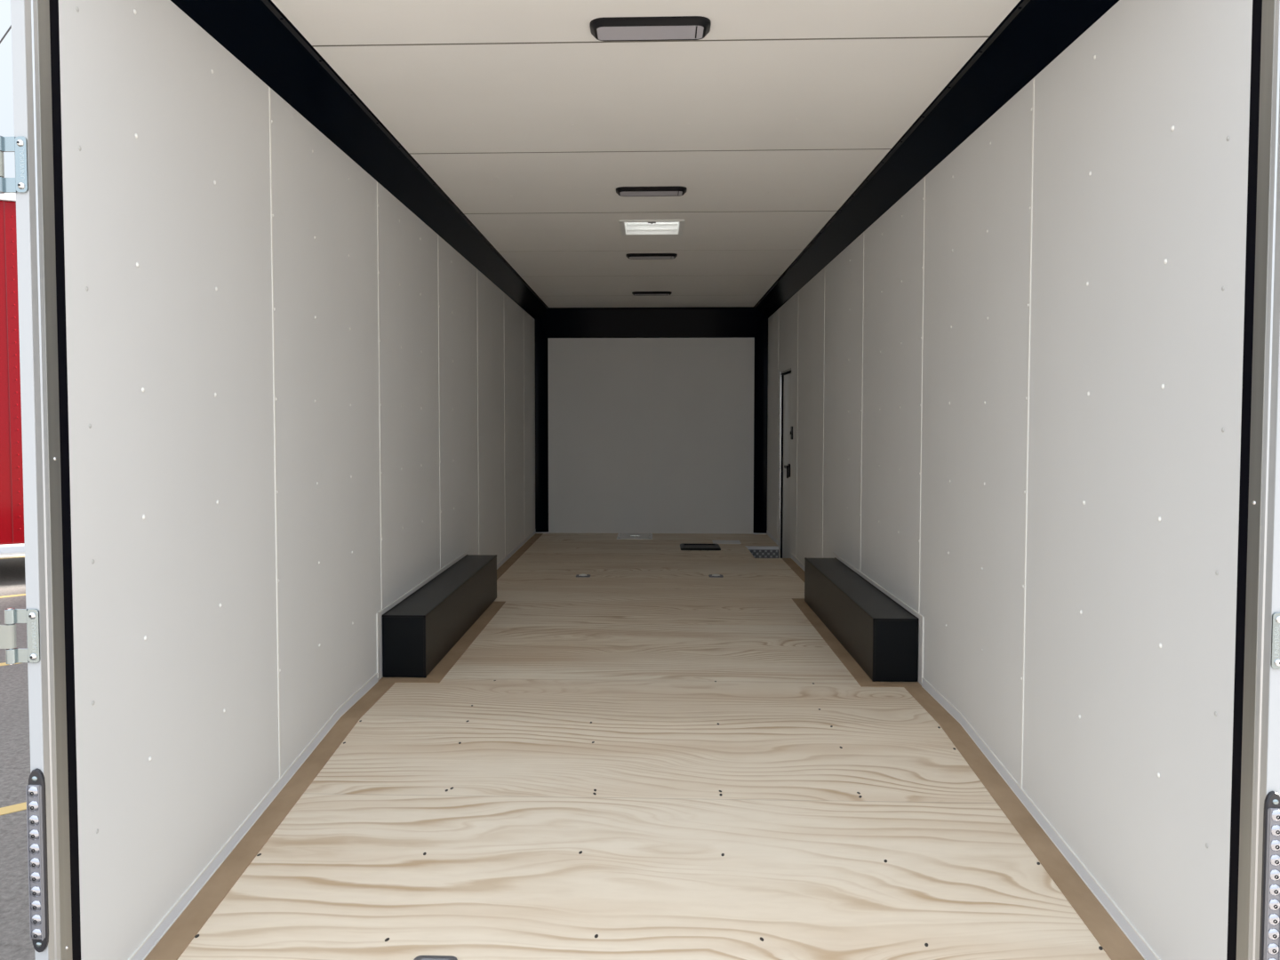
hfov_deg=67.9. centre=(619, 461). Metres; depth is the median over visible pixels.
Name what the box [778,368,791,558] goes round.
door
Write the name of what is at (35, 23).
trim
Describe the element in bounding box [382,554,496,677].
box
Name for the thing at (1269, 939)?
tail lamp
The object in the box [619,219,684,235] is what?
ceiling vent
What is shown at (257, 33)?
trim
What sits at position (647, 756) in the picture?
floor
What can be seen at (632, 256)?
recessed light
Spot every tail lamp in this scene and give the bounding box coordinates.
[25,768,48,952]
[1259,791,1279,959]
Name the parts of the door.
lever, handle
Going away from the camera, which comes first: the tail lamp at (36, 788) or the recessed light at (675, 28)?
the tail lamp at (36, 788)
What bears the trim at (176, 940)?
attached to the wall at (294, 404)
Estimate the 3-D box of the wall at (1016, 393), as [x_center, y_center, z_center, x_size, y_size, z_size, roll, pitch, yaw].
[1.433,-0.119,6.014,0.039,2.785,8.260,0,2,2]
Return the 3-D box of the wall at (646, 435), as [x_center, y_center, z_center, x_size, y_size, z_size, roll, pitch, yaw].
[0.333,-0.289,10.150,2.528,2.785,0.062,0,2,2]
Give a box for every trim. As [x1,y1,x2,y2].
[10,0,80,959]
[144,533,543,959]
[170,0,548,319]
[534,315,548,532]
[539,306,762,337]
[753,0,1119,318]
[753,314,767,533]
[782,558,1144,959]
[1226,0,1279,959]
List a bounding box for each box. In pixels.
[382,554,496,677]
[804,557,918,681]
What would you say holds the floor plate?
on the floor
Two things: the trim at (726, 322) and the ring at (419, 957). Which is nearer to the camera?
the ring at (419, 957)
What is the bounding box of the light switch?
[790,426,792,439]
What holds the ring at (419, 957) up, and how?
on the floor
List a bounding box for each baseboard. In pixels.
[128,528,535,959]
[766,530,1160,959]
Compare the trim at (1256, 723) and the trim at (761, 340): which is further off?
the trim at (761, 340)
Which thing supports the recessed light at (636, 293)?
in the ceiling
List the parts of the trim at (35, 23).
post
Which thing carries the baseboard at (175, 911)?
attached to the wall at (294, 404)
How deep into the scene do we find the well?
9.06 m
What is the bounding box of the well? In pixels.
[744,545,778,558]
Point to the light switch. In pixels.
(791, 431)
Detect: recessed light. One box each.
[589,16,711,41]
[616,186,687,196]
[625,253,677,259]
[632,291,671,295]
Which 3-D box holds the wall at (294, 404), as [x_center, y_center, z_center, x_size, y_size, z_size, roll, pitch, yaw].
[-1.054,-0.123,6.101,0.039,2.785,8.260,0,2,2]
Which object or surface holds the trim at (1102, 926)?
attached to the wall at (1016, 393)
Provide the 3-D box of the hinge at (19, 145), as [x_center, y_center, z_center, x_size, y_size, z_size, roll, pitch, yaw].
[-1.267,-0.599,1.916,0.146,0.116,0.020,0,2,2]
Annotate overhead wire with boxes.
[0,24,11,43]
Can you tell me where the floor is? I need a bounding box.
[177,533,1111,959]
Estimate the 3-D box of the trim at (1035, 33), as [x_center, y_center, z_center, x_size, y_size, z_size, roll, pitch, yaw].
[1.342,-1.400,5.944,0.152,0.120,8.180,0,2,2]
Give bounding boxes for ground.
[0,553,35,959]
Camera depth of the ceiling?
3.73 m
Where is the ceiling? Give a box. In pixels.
[271,0,1020,307]
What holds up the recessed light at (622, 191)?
in the ceiling
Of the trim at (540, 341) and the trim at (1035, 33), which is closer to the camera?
the trim at (1035, 33)
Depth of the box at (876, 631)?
4.67 m
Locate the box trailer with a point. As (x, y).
(12, 505)
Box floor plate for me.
[616,533,652,539]
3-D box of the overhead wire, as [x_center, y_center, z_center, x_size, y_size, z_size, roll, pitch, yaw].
[-8.733,-6.389,13.755,0.024,0.024,45.993,-2,3,-43]
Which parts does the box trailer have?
roof rail, frame rail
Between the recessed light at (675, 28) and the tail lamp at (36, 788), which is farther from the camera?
the recessed light at (675, 28)
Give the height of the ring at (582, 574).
0.016 m
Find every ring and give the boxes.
[413,955,457,959]
[576,573,590,576]
[708,574,723,577]
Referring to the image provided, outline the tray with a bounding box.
[680,543,720,550]
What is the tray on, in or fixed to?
on the floor
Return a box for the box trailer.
[0,192,24,555]
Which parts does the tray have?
panel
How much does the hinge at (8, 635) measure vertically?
0.116 m
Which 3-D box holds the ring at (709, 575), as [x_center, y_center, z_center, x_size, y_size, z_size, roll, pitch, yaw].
[0.743,0.873,7.321,0.110,0.016,0.110,0,2,2]
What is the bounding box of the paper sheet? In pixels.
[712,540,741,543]
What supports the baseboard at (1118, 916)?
attached to the wall at (1016, 393)
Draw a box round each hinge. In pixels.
[0,136,28,193]
[0,608,39,664]
[1270,612,1279,669]
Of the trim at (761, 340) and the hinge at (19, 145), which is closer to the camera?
the hinge at (19, 145)
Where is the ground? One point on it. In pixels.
(15, 942)
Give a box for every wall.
[58,0,535,959]
[547,337,754,533]
[767,0,1252,959]
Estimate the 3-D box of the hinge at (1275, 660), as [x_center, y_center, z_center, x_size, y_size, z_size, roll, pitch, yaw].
[1.355,0.352,1.863,0.146,0.116,0.020,0,2,2]
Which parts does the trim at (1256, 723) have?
post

